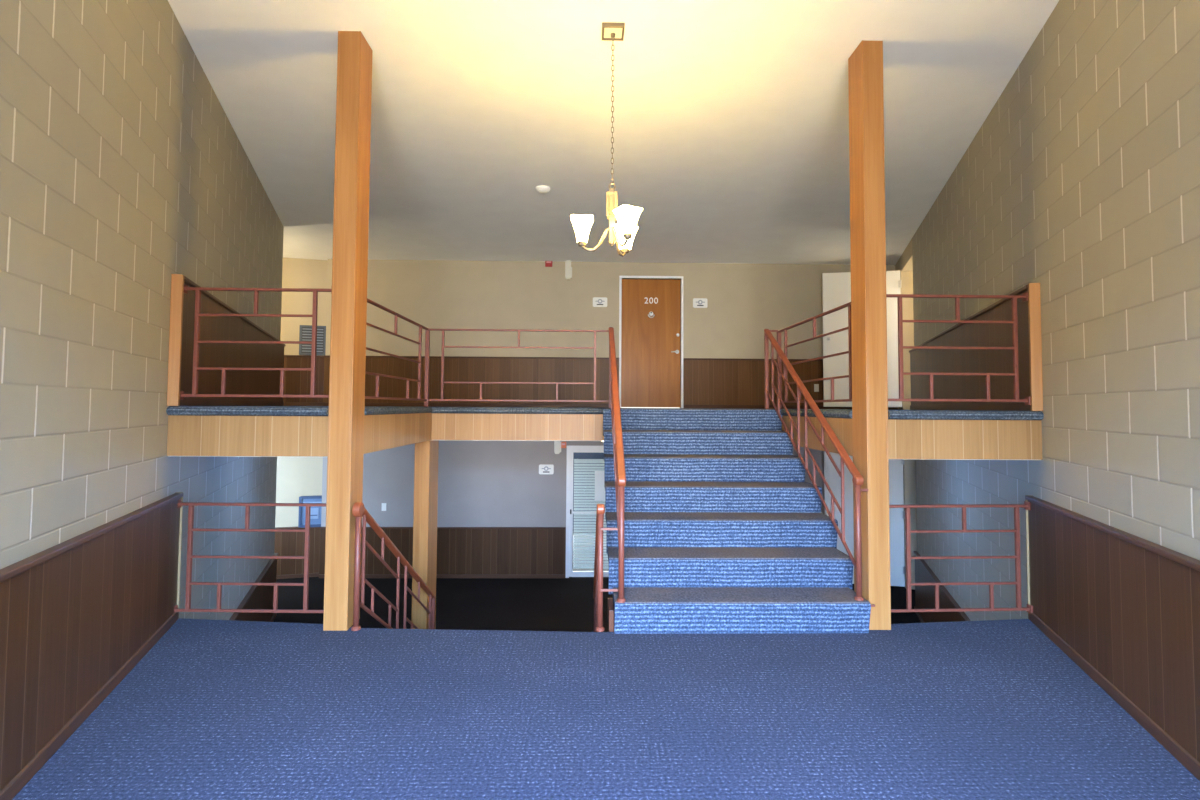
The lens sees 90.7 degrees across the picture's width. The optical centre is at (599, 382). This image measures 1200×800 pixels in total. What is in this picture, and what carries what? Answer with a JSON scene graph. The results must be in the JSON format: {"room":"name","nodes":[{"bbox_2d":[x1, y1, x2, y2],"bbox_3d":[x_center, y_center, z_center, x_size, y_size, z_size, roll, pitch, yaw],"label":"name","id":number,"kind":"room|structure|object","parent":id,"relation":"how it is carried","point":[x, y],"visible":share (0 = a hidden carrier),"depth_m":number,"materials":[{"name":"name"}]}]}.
{"room":"apartment building lobby","nodes":[
{"label":"apartment building lobby","id":0,"kind":"room"},
{"bbox_2d":[0,0,283,619],"bbox_3d":[-2.583,0.289,3.357,0.201,4.811,8.493,1,-3,-21],"label":"wall","id":1,"kind":"structure","parent":0,"point":[123,169],"depth_m":2.67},
{"bbox_2d":[0,492,183,799],"bbox_3d":[-1.761,0.962,1.493,0.049,0.759,4.476,1,-3,-21],"label":"wainscot","id":2,"kind":"structure","parent":1,"relation":"attached to","point":[79,613],"depth_m":2.35,"materials":[{"name":"brown wood"}]},
{"bbox_2d":[167,274,285,405],"bbox_3d":[-3.211,-0.172,5.416,0.061,0.767,4.234,1,-3,-21],"label":"wainscot","id":3,"kind":"structure","parent":1,"relation":"attached to","point":[182,305],"depth_m":4.28,"materials":[{"name":"brown wood"}]},
{"bbox_2d":[229,553,278,621],"bbox_3d":[-3.222,2.394,5.276,0.049,0.755,4.300,1,-3,-21],"label":"wainscot","id":4,"kind":"structure","parent":1,"relation":"attached to","point":[258,596],"depth_m":6.33,"materials":[{"name":"brown wood"}]},
{"bbox_2d":[275,258,327,526],"bbox_3d":[-5.767,0.502,8.984,3.230,4.811,0.302,0,-2,-3],"label":"wall","id":5,"kind":"structure","parent":0,"point":[297,477],"depth_m":9.00,"materials":[{"name":"beige paint"}]},
{"bbox_2d":[274,527,319,578],"bbox_3d":[-4.535,2.535,8.873,0.760,0.755,0.046,1,-2,-15],"label":"wainscot","id":6,"kind":"structure","parent":5,"relation":"attached to","point":[286,543],"depth_m":8.86,"materials":[{"name":"brown wood"}]},
{"bbox_2d":[283,355,323,405],"bbox_3d":[-4.520,-0.032,8.979,0.760,0.765,0.046,1,-2,-15],"label":"wainscot","id":7,"kind":"structure","parent":5,"relation":"attached to","point":[295,382],"depth_m":8.97,"materials":[{"name":"brown wood"}]},
{"bbox_2d":[298,495,321,527],"bbox_3d":[-4.330,1.940,8.944,0.380,0.463,0.050,1,-2,-15],"label":"framed panel","id":8,"kind":"object","parent":5,"relation":"attached to","point":[315,514],"visible":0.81,"depth_m":8.93,"materials":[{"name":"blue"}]},
{"bbox_2d":[299,325,325,355],"bbox_3d":[-4.369,-0.643,9.032,0.380,0.455,0.059,1,-2,-15],"label":"vent","id":9,"kind":"object","parent":5,"relation":"attached to","point":[305,331],"visible":0.72,"depth_m":9.00,"materials":[{"name":"grey metal"}]},
{"bbox_2d":[573,452,605,530],"bbox_3d":[-0.005,1.973,12.482,5.500,2.270,0.100,0,-2,-1],"label":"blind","id":10,"kind":"structure","parent":0,"point":[576,455],"depth_m":12.43,"materials":[{"name":"white plastic"}]},
{"bbox_2d":[214,440,974,459],"bbox_3d":[-0.127,0.555,6.331,14.000,0.014,5.660,0,-2,-1],"label":"ceiling","id":11,"kind":"structure","parent":0,"point":[473,440],"depth_m":3.54,"materials":[{"name":"white paint"}]},
{"bbox_2d":[273,577,920,631],"bbox_3d":[-0.140,2.878,6.185,14.400,0.100,6.200,0,-2,-1],"label":"floor","id":12,"kind":"structure","parent":0,"point":[508,604],"depth_m":7.74,"materials":[{"name":"grey carpet"}]},
{"bbox_2d":[351,502,435,630],"bbox_3d":[-1.427,1.735,4.261,0.052,2.010,1.789,0,-2,-1],"label":"stair railing","id":13,"kind":"object","parent":12,"relation":"on","point":[359,511],"visible":0.8,"depth_m":3.75,"materials":[{"name":"brown metal"}]},
{"bbox_2d":[411,440,438,628],"bbox_3d":[-1.579,1.649,5.349,0.132,2.270,0.317,0,-2,-1],"label":"wooden column","id":14,"kind":"structure","parent":12,"relation":"on","point":[426,452],"depth_m":5.22,"materials":[{"name":"brown wood"}]},
{"bbox_2d":[593,504,618,631],"bbox_3d":[0.028,1.746,4.286,0.145,2.008,1.794,0,-2,-1],"label":"stair railing","id":15,"kind":"object","parent":12,"relation":"on","point":[598,590],"visible":0.79,"depth_m":3.44,"materials":[{"name":"brown metal"}]},
{"bbox_2d":[166,406,1043,419],"bbox_3d":[-0.125,0.407,6.307,14.000,0.279,5.720,0,-2,-1],"label":"floor","id":16,"kind":"structure","parent":0,"point":[171,410],"depth_m":3.51,"materials":[{"name":"blue carpet"}]},
{"bbox_2d":[167,415,327,456],"bbox_3d":[-2.047,0.305,3.452,0.928,0.244,0.018,0,-2,-1],"label":"fascia","id":17,"kind":"object","parent":16,"relation":"attached to","point":[187,435],"visible":0.87,"depth_m":3.44,"materials":[{"name":"brown wood"}]},
{"bbox_2d":[180,284,331,399],"bbox_3d":[-2.015,-0.237,3.494,0.884,0.678,0.040,0,-2,-1],"label":"guard railing","id":18,"kind":"object","parent":16,"relation":"on","point":[197,290],"visible":0.91,"depth_m":3.49,"materials":[{"name":"brown metal"}]},
{"bbox_2d":[365,298,429,406],"bbox_3d":[-1.521,-0.175,4.473,0.040,0.715,1.631,0,-2,-1],"label":"guard railing","id":19,"kind":"object","parent":16,"relation":"on","point":[427,330],"visible":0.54,"depth_m":4.73,"materials":[{"name":"brown metal"}]},
{"bbox_2d":[364,413,431,453],"bbox_3d":[-1.477,0.349,4.432,0.020,0.244,1.582,0,-2,-1],"label":"fascia","id":20,"kind":"object","parent":16,"relation":"attached to","point":[381,432],"visible":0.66,"depth_m":4.22,"materials":[{"name":"brown wood"}]},
{"bbox_2d":[431,413,602,440],"bbox_3d":[-0.736,0.387,5.247,1.533,0.244,0.020,0,-2,-1],"label":"fascia","id":21,"kind":"object","parent":16,"relation":"attached to","point":[445,426],"visible":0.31,"depth_m":5.24,"materials":[{"name":"brown wood"}]},
{"bbox_2d":[428,329,608,401],"bbox_3d":[-0.718,-0.154,5.293,1.603,0.644,0.026,0,-2,-1],"label":"guard railing","id":22,"kind":"object","parent":16,"relation":"on","point":[442,330],"visible":0.93,"depth_m":5.28,"materials":[{"name":"brown metal"}]},
{"bbox_2d":[777,302,851,408],"bbox_3d":[1.614,-0.154,4.514,0.040,0.715,1.591,0,-2,-1],"label":"guard railing","id":23,"kind":"object","parent":16,"relation":"on","point":[779,361],"visible":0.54,"depth_m":4.40,"materials":[{"name":"brown metal"}]},
{"bbox_2d":[782,416,852,455],"bbox_3d":[1.571,0.370,4.491,0.020,0.244,1.582,0,-2,-1],"label":"fascia","id":24,"kind":"object","parent":16,"relation":"attached to","point":[842,427],"visible":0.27,"depth_m":4.12,"materials":[{"name":"brown wood"}]},
{"bbox_2d":[886,292,1030,404],"bbox_3d":[2.145,-0.208,3.574,0.878,0.678,0.040,0,-2,-1],"label":"guard railing","id":25,"kind":"object","parent":16,"relation":"on","point":[1024,296],"visible":0.93,"depth_m":3.57,"materials":[{"name":"brown metal"}]},
{"bbox_2d":[888,419,1042,459],"bbox_3d":[2.174,0.334,3.534,0.931,0.244,0.018,0,-2,-1],"label":"fascia","id":26,"kind":"object","parent":16,"relation":"attached to","point":[907,439],"visible":0.87,"depth_m":3.52,"materials":[{"name":"brown wood"}]},
{"bbox_2d":[12,618,1199,799],"bbox_3d":[0.092,1.464,1.516,5.280,0.220,4.246,0,-2,-1],"label":"floor","id":27,"kind":"structure","parent":0,"point":[215,709],"depth_m":2.46,"materials":[{"name":"blue carpet"}]},
{"bbox_2d":[174,499,325,612],"bbox_3d":[-2.060,1.043,3.540,0.954,0.678,0.040,0,-2,0],"label":"guard railing","id":28,"kind":"object","parent":27,"relation":"on","point":[191,505],"visible":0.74,"depth_m":3.53,"materials":[{"name":"brown metal"}]},
{"bbox_2d":[323,31,372,630],"bbox_3d":[-1.511,-0.337,3.571,0.136,3.530,0.195,0,-2,-1],"label":"wooden column","id":29,"kind":"structure","parent":27,"relation":"on","point":[354,56],"depth_m":3.49,"materials":[{"name":"brown wood"}]},
{"bbox_2d":[603,408,870,633],"bbox_3d":[0.804,0.963,4.316,1.536,1.543,1.854,0,-2,-1],"label":"staircase","id":30,"kind":"structure","parent":27,"relation":"on","point":[725,531],"depth_m":3.93,"materials":[{"name":"blue carpet"}]},
{"bbox_2d":[608,327,625,602],"bbox_3d":[0.109,0.379,4.296,0.052,1.812,1.819,0,-2,-1],"label":"stair railing","id":31,"kind":"object","parent":30,"relation":"on","point":[614,402],"visible":0.98,"depth_m":3.76,"materials":[{"name":"brown metal"}]},
{"bbox_2d":[764,329,874,606],"bbox_3d":[1.529,0.407,4.348,0.128,1.846,1.809,0,-2,-1],"label":"stair railing","id":32,"kind":"object","parent":30,"relation":"on","point":[857,479],"visible":0.99,"depth_m":4.05,"materials":[{"name":"brown metal"}]},
{"bbox_2d":[848,40,890,629],"bbox_3d":[1.645,-0.315,3.633,0.129,3.530,0.195,0,-2,-1],"label":"wooden column","id":33,"kind":"structure","parent":27,"relation":"on","point":[865,64],"depth_m":3.56,"materials":[{"name":"brown wood"}]},
{"bbox_2d":[889,501,1032,612],"bbox_3d":[2.170,1.070,3.624,0.949,0.678,0.040,0,-2,-3],"label":"guard railing","id":34,"kind":"object","parent":27,"relation":"on","point":[1027,506],"visible":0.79,"depth_m":3.62,"materials":[{"name":"brown metal"}]},
{"bbox_2d":[321,259,894,577],"bbox_3d":[0.203,0.544,9.136,8.767,4.811,0.150,0,-2,-1],"label":"wall","id":35,"kind":"structure","parent":0,"point":[744,300],"depth_m":9.09,"materials":[{"name":"beige paint"}]},
{"bbox_2d":[381,503,385,510],"bbox_3d":[-3.255,1.872,8.930,0.070,0.116,0.016,0,-2,-1],"label":"light switch","id":36,"kind":"object","parent":35,"relation":"attached to","point":[383,504],"visible":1,"depth_m":8.93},
{"bbox_2d":[319,527,565,577],"bbox_3d":[-2.355,2.549,8.905,3.670,0.755,0.046,0,-2,-1],"label":"wainscot","id":37,"kind":"structure","parent":35,"relation":"attached to","point":[462,552],"depth_m":8.91,"materials":[{"name":"brown wood"}]},
{"bbox_2d":[323,355,618,407],"bbox_3d":[-1.943,-0.014,9.019,4.465,0.765,0.046,0,-2,-1],"label":"wainscot","id":38,"kind":"structure","parent":35,"relation":"attached to","point":[456,368],"depth_m":9.02,"materials":[{"name":"brown wood"}]},
{"bbox_2d":[539,464,553,473],"bbox_3d":[-0.816,1.316,9.000,0.224,0.148,0.018,0,-2,-1],"label":"wall plaque","id":39,"kind":"object","parent":35,"relation":"attached to","point":[543,469],"visible":1,"depth_m":9.00,"materials":[{"name":"white plastic"}]},
{"bbox_2d":[545,261,551,266],"bbox_3d":[-0.786,-1.840,9.118,0.110,0.116,0.043,0,-2,-1],"label":"fire alarm","id":40,"kind":"object","parent":35,"relation":"attached to","point":[547,263],"visible":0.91,"depth_m":9.10,"materials":[{"name":"red plastic"}]},
{"bbox_2d":[554,441,560,453],"bbox_3d":[-0.648,0.893,8.990,0.124,0.370,0.080,0,-2,-1],"label":"wall fixture","id":41,"kind":"object","parent":35,"relation":"attached to","point":[557,444],"visible":0.52,"depth_m":8.96,"materials":[{"name":"beige plastic"}]},
{"bbox_2d":[561,442,565,447],"bbox_3d":[-0.556,0.944,9.008,0.090,0.096,0.043,0,-2,-1],"label":"fire alarm","id":42,"kind":"object","parent":35,"relation":"attached to","point":[563,444],"visible":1,"depth_m":8.99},
{"bbox_2d":[565,260,571,279],"bbox_3d":[-0.489,-1.774,9.103,0.124,0.370,0.080,0,-2,-1],"label":"wall fixture","id":43,"kind":"object","parent":35,"relation":"attached to","point":[568,269],"visible":0.59,"depth_m":9.07,"materials":[{"name":"beige plastic"}]},
{"bbox_2d":[566,446,608,577],"bbox_3d":[0.009,1.953,9.054,1.045,1.988,0.150,0,-2,-1],"label":"door","id":44,"kind":"structure","parent":35,"relation":"in","point":[598,492],"depth_m":9.04,"materials":[{"name":"white paint"}]},
{"bbox_2d":[573,459,608,568],"bbox_3d":[0.008,2.001,9.067,0.825,1.658,0.030,0,-2,-1],"label":"blind","id":45,"kind":"object","parent":44,"relation":"attached to","point":[599,491],"depth_m":9.05,"materials":[{"name":"white plastic"}]},
{"bbox_2d":[593,297,606,306],"bbox_3d":[0.001,-1.240,9.121,0.224,0.148,0.018,0,-2,-1],"label":"wall plaque","id":46,"kind":"object","parent":35,"relation":"attached to","point":[597,301],"visible":1,"depth_m":9.12,"materials":[{"name":"white plastic"}]},
{"bbox_2d":[619,276,682,407],"bbox_3d":[0.786,-0.628,9.178,0.990,2.038,0.185,0,-2,-1],"label":"door","id":47,"kind":"structure","parent":35,"relation":"in","point":[650,310],"depth_m":9.15,"materials":[{"name":"brown wood"}]},
{"bbox_2d":[693,298,706,307],"bbox_3d":[1.546,-1.229,9.152,0.224,0.148,0.018,0,-2,-1],"label":"wall plaque","id":48,"kind":"object","parent":35,"relation":"attached to","point":[697,302],"visible":1,"depth_m":9.15,"materials":[{"name":"white plastic"}]},
{"bbox_2d":[683,358,897,409],"bbox_3d":[2.935,0.019,9.113,3.312,0.765,0.046,0,-2,-1],"label":"wainscot","id":49,"kind":"structure","parent":35,"relation":"attached to","point":[707,382],"depth_m":9.09,"materials":[{"name":"brown wood"}]},
{"bbox_2d":[814,384,818,391],"bbox_3d":[3.324,0.080,9.106,0.072,0.116,0.011,0,-2,-1],"label":"wall outlet","id":50,"kind":"object","parent":49,"relation":"attached to","point":[816,386],"visible":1,"depth_m":9.10,"materials":[{"name":"beige plastic"}]},
{"bbox_2d":[168,0,1058,264],"bbox_3d":[-0.071,-2.120,4.415,14.400,0.120,10.150,0,-2,-1],"label":"ceiling","id":51,"kind":"structure","parent":0,"point":[731,122],"depth_m":4.51,"materials":[{"name":"white paint"}]},
{"bbox_2d":[536,185,549,193],"bbox_3d":[-0.584,-1.969,6.076,0.150,0.050,0.150,0,-2,-1],"label":"smoke detector","id":52,"kind":"object","parent":51,"relation":"attached to","point":[542,189],"visible":1,"depth_m":6.03,"materials":[{"name":"white plastic"}]},
{"bbox_2d":[570,22,642,256],"bbox_3d":[0.036,-1.432,3.494,0.417,1.330,0.479,0,-2,-1],"label":"chandelier","id":53,"kind":"object","parent":51,"relation":"hanging from","point":[622,234],"visible":1,"depth_m":3.46,"materials":[{"name":"glass"}]},
{"bbox_2d":[895,0,1199,620],"bbox_3d":[2.997,0.360,4.274,0.201,4.811,10.257,0,-3,19],"label":"wall","id":54,"kind":"structure","parent":0,"point":[1081,181],"depth_m":2.97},
{"bbox_2d":[822,270,901,406],"bbox_3d":[3.854,-0.643,8.713,1.089,1.995,0.095,0,-2,11],"label":"door","id":55,"kind":"structure","parent":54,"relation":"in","point":[836,287],"depth_m":8.77,"materials":[{"name":"white paint"}]},
{"bbox_2d":[824,451,905,586],"bbox_3d":[3.838,1.919,8.607,1.089,1.995,0.095,0,-2,11],"label":"door","id":56,"kind":"structure","parent":54,"relation":"in","point":[896,491],"depth_m":8.57,"materials":[{"name":"white paint"}]},
{"bbox_2d":[913,551,970,622],"bbox_3d":[3.303,2.442,5.478,0.049,0.755,4.478,0,-3,19],"label":"wainscot","id":57,"kind":"structure","parent":54,"relation":"attached to","point":[924,594],"depth_m":6.64,"materials":[{"name":"brown wood"}]},
{"bbox_2d":[909,283,1042,410],"bbox_3d":[3.322,-0.124,5.618,0.063,0.767,4.412,0,-3,19],"label":"wainscot","id":58,"kind":"structure","parent":54,"relation":"attached to","point":[1028,312],"depth_m":4.47,"materials":[{"name":"brown wood"}]},
{"bbox_2d":[1025,495,1199,780],"bbox_3d":[1.929,0.987,1.560,0.049,0.759,4.485,0,-3,19],"label":"wainscot","id":59,"kind":"structure","parent":54,"relation":"attached to","point":[1124,607],"depth_m":2.55,"materials":[{"name":"brown wood"}]},
{"label":"outside","id":60,"kind":"structure","parent":0,"visible":0},
{"bbox_2d":[573,531,608,570],"bbox_3d":[0.016,3.098,10.994,5.500,0.100,3.780,0,-2,-1],"label":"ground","id":61,"kind":"structure","parent":60,"point":[573,531],"depth_m":10.80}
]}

